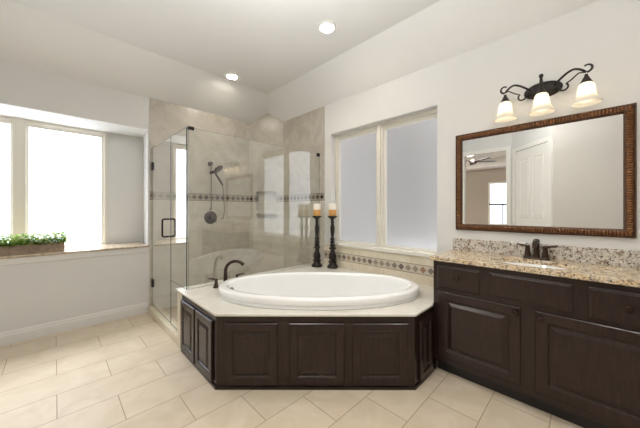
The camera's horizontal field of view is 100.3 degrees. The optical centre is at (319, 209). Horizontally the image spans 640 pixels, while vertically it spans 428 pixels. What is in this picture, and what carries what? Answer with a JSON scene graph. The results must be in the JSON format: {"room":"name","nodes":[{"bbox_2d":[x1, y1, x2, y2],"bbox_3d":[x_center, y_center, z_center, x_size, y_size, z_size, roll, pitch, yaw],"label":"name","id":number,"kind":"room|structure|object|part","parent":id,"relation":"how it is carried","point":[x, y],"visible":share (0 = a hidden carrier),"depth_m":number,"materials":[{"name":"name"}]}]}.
{"room":"bathroom","nodes":[
{"label":"bathroom","id":0,"kind":"room"},
{"bbox_2d":[0,60,248,332],"bbox_3d":[-2.630,-0.125,3.430,4.502,2.850,0.666,0,0,-45],"label":"wall","id":1,"kind":"structure","parent":0,"point":[31,294],"depth_m":3.52,"materials":[{"name":"paint"}]},
{"bbox_2d":[0,115,14,242],"bbox_3d":[-3.647,-0.287,2.710,0.735,1.470,0.050,0,0,-45],"label":"window","id":2,"kind":"structure","parent":1,"relation":"in","point":[7,124],"depth_m":2.93,"materials":[{"name":"white glass"}]},
{"bbox_3d":[-3.648,-0.259,2.727,0.653,1.389,0.008,0,0,-45],"label":"pane","id":3,"kind":"part","parent":2,"relation":"part of","materials":[{"name":"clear glass"}]},
{"bbox_2d":[15,117,22,238],"bbox_3d":[-3.352,-0.287,2.976,0.062,1.470,0.032,0,0,-45],"label":"trim","id":4,"kind":"structure","parent":1,"relation":"attached to","point":[18,121],"depth_m":2.96,"materials":[{"name":"beige plastic"}]},
{"bbox_2d":[23,119,106,246],"bbox_3d":[-3.083,-0.287,3.271,0.740,1.470,0.050,0,0,-45],"label":"window","id":5,"kind":"structure","parent":1,"relation":"in","point":[65,167],"depth_m":3.26,"materials":[{"name":"white glass"}]},
{"bbox_2d":[0,302,147,345],"bbox_3d":[-3.057,1.237,2.542,2.445,0.126,0.016,0,0,-45],"label":"baseboard","id":6,"kind":"structure","parent":1,"relation":"attached to","point":[27,333],"depth_m":2.88,"materials":[{"name":"white wood"}]},
{"bbox_2d":[0,247,147,265],"bbox_3d":[-3.023,0.502,2.579,2.345,0.065,0.012,0,0,-45],"label":"trim","id":7,"kind":"structure","parent":1,"relation":"attached to","point":[12,261],"depth_m":2.88,"materials":[{"name":"white wood"}]},
{"bbox_2d":[0,242,148,258],"bbox_3d":[-3.090,0.459,2.865,2.054,0.022,0.540,0,0,-45],"label":"windowsill","id":8,"kind":"structure","parent":1,"relation":"attached to","point":[101,247],"depth_m":3.10,"materials":[{"name":"beige stone"}]},
{"bbox_2d":[0,231,67,255],"bbox_3d":[-3.118,0.342,2.694,0.859,0.212,0.237,0,0,-45],"label":"planter box","id":9,"kind":"object","parent":8,"relation":"on","point":[36,245],"visible":1,"depth_m":2.77,"materials":[{"name":"brown wood"}]},
{"bbox_2d":[150,192,248,201],"bbox_3d":[-1.675,-0.182,3.917,1.421,0.105,0.014,0,0,-45],"label":"trim","id":10,"kind":"structure","parent":1,"relation":"attached to","point":[174,196],"depth_m":3.90,"materials":[{"name":"grey tile"}]},
{"bbox_2d":[204,211,216,223],"bbox_3d":[-1.598,0.113,3.936,0.189,0.189,0.071,0,0,-45],"label":"shower valve","id":11,"kind":"object","parent":1,"relation":"attached to","point":[210,217],"visible":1,"depth_m":3.93,"materials":[{"name":"brown metal"}]},
{"bbox_2d":[208,162,224,218],"bbox_3d":[-1.497,-0.289,3.926,0.217,0.850,0.227,0,0,-45],"label":"shower","id":12,"kind":"object","parent":1,"relation":"attached to","point":[219,168],"visible":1,"depth_m":3.91,"materials":[{"name":"brown metal"}]},
{"bbox_2d":[177,292,181,346],"bbox_3d":[-0.681,1.034,3.154,1.802,0.531,0.145,0,0,-45],"label":"wall","id":13,"kind":"structure","parent":0,"point":[179,296],"depth_m":2.55,"materials":[{"name":"beige tile"}]},
{"bbox_2d":[249,114,283,274],"bbox_3d":[-0.875,-0.140,4.442,0.593,2.880,0.132,0,0,7],"label":"wall","id":14,"kind":"structure","parent":0,"point":[266,161],"depth_m":4.38,"materials":[{"name":"beige tile"}]},
{"bbox_2d":[249,195,283,201],"bbox_3d":[-0.876,-0.182,4.431,0.593,0.105,0.114,0,0,7],"label":"trim","id":15,"kind":"structure","parent":14,"relation":"attached to","point":[279,198],"depth_m":4.35,"materials":[{"name":"grey tile"}]},
{"bbox_2d":[0,304,582,427],"bbox_3d":[-0.647,1.320,1.412,4.472,0.080,5.116,0,0,-45],"label":"floor","id":16,"kind":"structure","parent":0,"point":[127,372],"depth_m":1.85,"materials":[{"name":"beige tile"}]},
{"bbox_2d":[148,305,176,343],"bbox_3d":[-1.743,1.262,3.023,0.112,0.075,1.162,0,0,-45],"label":"shower curb","id":17,"kind":"object","parent":16,"relation":"on","point":[159,318],"visible":0.55,"depth_m":2.93,"materials":[{"name":"beige stone"}]},
{"bbox_2d":[151,137,176,321],"bbox_3d":[-1.881,0.215,3.149,0.151,1.996,0.784,0,0,-45],"label":"shower door","id":18,"kind":"structure","parent":17,"relation":"on","point":[160,302],"depth_m":3.16,"materials":[{"name":"clear glass"}]},
{"bbox_3d":[-1.877,0.215,3.145,0.010,1.996,0.775,0,0,-45],"label":"glass","id":19,"kind":"part","parent":18,"relation":"part of","materials":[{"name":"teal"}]},
{"bbox_3d":[-1.645,0.195,2.912,0.151,0.209,0.019,0,0,-45],"label":"door pull","id":20,"kind":"part","parent":18,"relation":"part of","materials":[{"name":"black metal"}]},
{"bbox_2d":[170,127,186,329],"bbox_3d":[-1.430,0.220,2.695,0.010,2.006,0.480,0,0,-45],"label":"glass panel","id":21,"kind":"object","parent":17,"relation":"on","point":[185,127],"visible":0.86,"depth_m":2.83,"materials":[{"name":"clear glass"}]},
{"bbox_3d":[-1.470,0.988,2.736,0.010,0.470,0.366,0,0,-45],"label":"glass","id":22,"kind":"part","parent":21,"relation":"part of","materials":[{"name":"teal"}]},
{"bbox_2d":[180,295,435,389],"bbox_3d":[-0.190,1.034,2.102,2.249,0.531,0.481,0,0,7],"label":"base cabinet","id":23,"kind":"object","parent":16,"relation":"on","point":[230,352],"visible":0.98,"depth_m":1.93,"materials":[{"name":"brown wood"}]},
{"bbox_3d":[-1.153,1.042,2.328,0.019,0.448,0.333,0,0,-45],"label":"panel door","id":24,"kind":"part","parent":23,"relation":"part of","materials":[{"name":"brown wood"}]},
{"bbox_3d":[-0.905,1.042,2.078,0.019,0.448,0.318,0,0,-45],"label":"panel door","id":25,"kind":"part","parent":23,"relation":"part of","materials":[{"name":"brown wood"}]},
{"bbox_3d":[-0.499,1.042,1.929,0.385,0.448,0.019,0,0,0],"label":"panel door","id":26,"kind":"part","parent":23,"relation":"part of","materials":[{"name":"brown wood"}]},
{"bbox_2d":[175,262,433,316],"bbox_3d":[-0.061,0.762,2.524,1.832,0.014,1.912,0,0,-45],"label":"tub deck","id":27,"kind":"object","parent":23,"relation":"on","point":[206,297],"visible":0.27,"depth_m":2.06,"materials":[{"name":"polished cream marble"}]},
{"bbox_2d":[208,260,244,287],"bbox_3d":[-0.934,0.625,2.687,0.342,0.260,0.187,0,0,-16],"label":"tub faucet","id":28,"kind":"object","parent":27,"relation":"on","point":[216,285],"visible":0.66,"depth_m":2.64,"materials":[{"name":"brown metal"}]},
{"bbox_3d":[-1.030,0.709,2.605,0.103,0.092,0.059,0,0,18],"label":"handle","id":29,"kind":"part","parent":28,"relation":"part of","materials":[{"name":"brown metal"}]},
{"bbox_3d":[-0.861,0.625,2.663,0.224,0.260,0.068,0,0,-6],"label":"spout","id":30,"kind":"part","parent":28,"relation":"part of","materials":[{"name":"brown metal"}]},
{"bbox_2d":[187,126,319,288],"bbox_3d":[-0.630,-0.020,3.140,1.747,1.546,0.026,0,0,-45],"label":"glass panel","id":31,"kind":"object","parent":27,"relation":"on","point":[188,127],"visible":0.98,"depth_m":2.53,"materials":[{"name":"clear glass"}]},
{"bbox_2d":[312,216,321,266],"bbox_3d":[-0.041,0.417,3.570,0.140,0.676,0.140,0,0,-45],"label":"candlestick","id":32,"kind":"object","parent":27,"relation":"on","point":[316,255],"visible":0.99,"depth_m":3.54,"materials":[{"name":"wood"}]},
{"bbox_2d":[313,204,320,215],"bbox_3d":[-0.041,-0.005,3.570,0.099,0.168,0.099,0,0,-45],"label":"candle","id":33,"kind":"object","parent":32,"relation":"on","point":[316,207],"visible":1,"depth_m":3.53,"materials":[{"name":"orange wax"}]},
{"bbox_2d":[218,271,418,309],"bbox_3d":[-0.012,0.919,2.460,1.812,0.502,0.932,0,0,0],"label":"bathtub","id":34,"kind":"object","parent":27,"relation":"in","point":[304,290],"visible":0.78,"depth_m":2.65,"materials":[{"name":"white ceramic"}]},
{"bbox_2d":[327,216,337,268],"bbox_3d":[0.163,0.417,3.486,0.140,0.676,0.140,0,0,-45],"label":"candlestick","id":35,"kind":"object","parent":27,"relation":"on","point":[332,261],"visible":0.98,"depth_m":3.46,"materials":[{"name":"metal"}]},
{"bbox_2d":[329,203,335,215],"bbox_3d":[0.163,-0.005,3.486,0.099,0.168,0.099,0,0,-45],"label":"candle","id":36,"kind":"object","parent":35,"relation":"on","point":[332,206],"visible":1,"depth_m":3.44,"materials":[{"name":"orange wax"}]},
{"bbox_3d":[-0.023,1.042,1.928,0.398,0.448,0.019,0,0,0],"label":"panel door","id":37,"kind":"part","parent":23,"relation":"part of","materials":[{"name":"brown wood"}]},
{"bbox_3d":[0.433,1.042,1.927,0.397,0.448,0.019,0,0,0],"label":"panel door","id":38,"kind":"part","parent":23,"relation":"part of","materials":[{"name":"brown wood"}]},
{"bbox_3d":[0.817,1.042,2.052,0.225,0.448,0.019,0,0,-45],"label":"panel door","id":39,"kind":"part","parent":23,"relation":"part of","materials":[{"name":"brown wood"}]},
{"bbox_2d":[434,260,639,427],"bbox_3d":[1.498,0.852,1.879,0.526,0.896,1.216,0,0,-45],"label":"vanity cabinet","id":40,"kind":"object","parent":16,"relation":"on","point":[568,349],"visible":0.91,"depth_m":1.66,"materials":[{"name":"brown wood"}]},
{"bbox_3d":[1.042,0.527,2.024,0.019,0.179,0.297,0,0,-45],"label":"drawer","id":41,"kind":"part","parent":40,"relation":"part of","materials":[{"name":"brown wood"}]},
{"bbox_3d":[1.128,0.897,1.938,0.019,0.515,0.532,0,0,-45],"label":"door","id":42,"kind":"part","parent":40,"relation":"part of","materials":[{"name":"brown wood"}]},
{"bbox_2d":[430,249,639,287],"bbox_3d":[1.504,0.387,1.892,0.503,0.033,1.245,0,0,-45],"label":"countertop","id":43,"kind":"structure","parent":40,"relation":"on","point":[618,275],"depth_m":1.76,"materials":[{"name":"beige stone"}]},
{"bbox_2d":[504,262,563,268],"bbox_3d":[1.485,0.469,1.863,0.326,0.132,0.484,0,0,-45],"label":"sink","id":44,"kind":"object","parent":43,"relation":"in","point":[523,264],"visible":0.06,"depth_m":1.98,"materials":[{"name":"white ceramic"}]},
{"bbox_2d":[517,239,556,260],"bbox_3d":[1.592,0.293,1.974,0.145,0.154,0.238,0,0,-45],"label":"sink faucet","id":45,"kind":"object","parent":43,"relation":"on","point":[536,242],"visible":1,"depth_m":1.99,"materials":[{"name":"brown metal"}]},
{"bbox_3d":[1.572,0.306,2.059,0.042,0.093,0.088,0,0,-45],"label":"handle","id":46,"kind":"part","parent":45,"relation":"part of","materials":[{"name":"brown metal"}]},
{"bbox_3d":[1.590,0.284,1.972,0.140,0.137,0.044,0,0,-45],"label":"spout","id":47,"kind":"part","parent":45,"relation":"part of","materials":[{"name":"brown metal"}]},
{"bbox_3d":[1.625,0.361,2.006,0.054,0.018,0.160,0,0,-45],"label":"plate","id":48,"kind":"part","parent":45,"relation":"part of","materials":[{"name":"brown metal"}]},
{"bbox_3d":[1.677,0.306,1.952,0.042,0.093,0.088,0,0,-45],"label":"handle","id":49,"kind":"part","parent":45,"relation":"part of","materials":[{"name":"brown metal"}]},
{"bbox_3d":[1.366,0.680,1.661,0.032,0.035,0.035,0,0,-45],"label":"knob","id":50,"kind":"part","parent":40,"relation":"part of","materials":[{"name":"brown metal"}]},
{"bbox_3d":[1.553,0.897,1.509,0.019,0.515,0.532,0,0,-45],"label":"door","id":51,"kind":"part","parent":40,"relation":"part of","materials":[{"name":"brown wood"}]},
{"bbox_3d":[1.640,0.527,1.422,0.019,0.179,0.300,0,0,-45],"label":"drawer","id":52,"kind":"part","parent":40,"relation":"part of","materials":[{"name":"brown wood"}]},
{"bbox_3d":[1.623,0.522,1.403,0.032,0.035,0.035,0,0,-45],"label":"knob","id":53,"kind":"part","parent":40,"relation":"part of","materials":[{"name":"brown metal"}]},
{"bbox_2d":[0,0,600,122],"bbox_3d":[-0.672,-1.632,1.352,4.352,0.396,5.066,0,0,-45],"label":"ceiling","id":54,"kind":"structure","parent":0,"point":[178,52],"depth_m":2.63,"materials":[{"name":"paint"}]},
{"bbox_2d":[225,73,238,79],"bbox_3d":[-1.150,-1.743,3.491,0.176,0.012,0.176,0,0,-45],"label":"recessed light","id":55,"kind":"object","parent":54,"relation":"in","point":[233,76],"visible":1,"depth_m":3.49,"materials":[{"name":"white glass"}]},
{"bbox_2d":[318,21,335,32],"bbox_3d":[0.067,-1.743,2.555,0.176,0.012,0.176,0,0,-45],"label":"recessed light","id":56,"kind":"object","parent":54,"relation":"in","point":[324,26],"visible":1,"depth_m":2.54,"materials":[{"name":"white paint"}]},
{"bbox_2d":[284,0,639,286],"bbox_3d":[0.920,-0.100,2.934,0.162,2.800,5.066,0,0,-45],"label":"wall","id":57,"kind":"structure","parent":0,"point":[464,89],"depth_m":2.42,"materials":[{"name":"paint"}]},
{"bbox_2d":[284,193,324,201],"bbox_3d":[-0.267,-0.182,4.022,0.014,0.105,0.921,0,0,-45],"label":"trim","id":58,"kind":"structure","parent":57,"relation":"attached to","point":[316,196],"depth_m":3.96,"materials":[{"name":"grey tile"}]},
{"bbox_2d":[335,124,377,245],"bbox_3d":[0.470,-0.296,3.443,0.050,1.457,0.688,0,0,-45],"label":"window","id":59,"kind":"structure","parent":57,"relation":"in","point":[356,151],"depth_m":3.44,"materials":[{"name":"grey glass"}]},
{"bbox_2d":[324,250,433,276],"bbox_3d":[0.648,0.608,3.102,0.012,0.100,1.674,0,0,-45],"label":"trim","id":60,"kind":"structure","parent":57,"relation":"attached to","point":[382,263],"depth_m":3.00,"materials":[{"name":"tile"}]},
{"bbox_2d":[378,123,380,245],"bbox_3d":[0.722,-0.296,3.184,0.068,1.457,0.034,0,0,-45],"label":"trim","id":61,"kind":"structure","parent":57,"relation":"attached to","point":[379,124],"depth_m":3.15,"materials":[{"name":"beige plastic"}]},
{"bbox_2d":[327,241,436,257],"bbox_3d":[0.663,0.453,3.136,0.116,0.042,1.485,0,0,-45],"label":"trim","id":62,"kind":"structure","parent":57,"relation":"attached to","point":[342,244],"depth_m":2.99,"materials":[{"name":"beige stone"}]},
{"bbox_2d":[381,108,436,252],"bbox_3d":[0.979,-0.296,2.931,0.050,1.457,0.688,0,0,-45],"label":"window","id":63,"kind":"structure","parent":57,"relation":"in","point":[408,143],"depth_m":2.94,"materials":[{"name":"grey glass"}]},
{"bbox_2d":[456,102,636,237],"bbox_3d":[1.639,-0.252,2.088,0.034,0.867,1.083,0,0,-45],"label":"wall mirror","id":64,"kind":"object","parent":57,"relation":"attached to","point":[573,174],"visible":1,"depth_m":1.99,"materials":[{"name":"brown wood"}]},
{"bbox_2d":[453,238,639,267],"bbox_3d":[1.678,0.315,2.058,0.022,0.110,1.235,0,0,-45],"label":"backsplash","id":65,"kind":"structure","parent":57,"relation":"attached to","point":[604,256],"depth_m":1.94,"materials":[{"name":"beige stone"}]},
{"bbox_2d":[494,63,602,122],"bbox_3d":[1.640,-0.858,1.966,0.203,0.292,0.608,0,0,-45],"label":"vanity light","id":66,"kind":"object","parent":57,"relation":"attached to","point":[586,95],"visible":1,"depth_m":1.94,"materials":[{"name":"glass"}]},
{"bbox_3d":[1.463,-0.781,2.110,0.154,0.138,0.154,0,0,-45],"label":"lamp shade","id":67,"kind":"part","parent":66,"relation":"part of","materials":[{"name":"white glass"}]},
{"bbox_3d":[1.537,-0.916,2.089,0.213,0.123,0.061,0,0,10],"label":"scroll arm","id":68,"kind":"part","parent":66,"relation":"part of","materials":[{"name":"metal"}]},
{"bbox_3d":[1.619,-0.781,1.953,0.154,0.138,0.154,0,0,-45],"label":"lamp shade","id":69,"kind":"part","parent":66,"relation":"part of","materials":[{"name":"white glass"}]},
{"bbox_3d":[1.653,-0.953,1.992,0.120,0.103,0.029,0,0,-45],"label":"arm","id":70,"kind":"part","parent":66,"relation":"part of","materials":[{"name":"metal"}]},
{"bbox_3d":[1.755,-0.916,1.867,0.060,0.123,0.229,0,0,-14],"label":"scroll arm","id":71,"kind":"part","parent":66,"relation":"part of","materials":[{"name":"metal"}]},
{"bbox_3d":[1.783,-0.781,1.788,0.154,0.138,0.154,0,0,-45],"label":"lamp shade","id":72,"kind":"part","parent":66,"relation":"part of","materials":[{"name":"white glass"}]}
]}

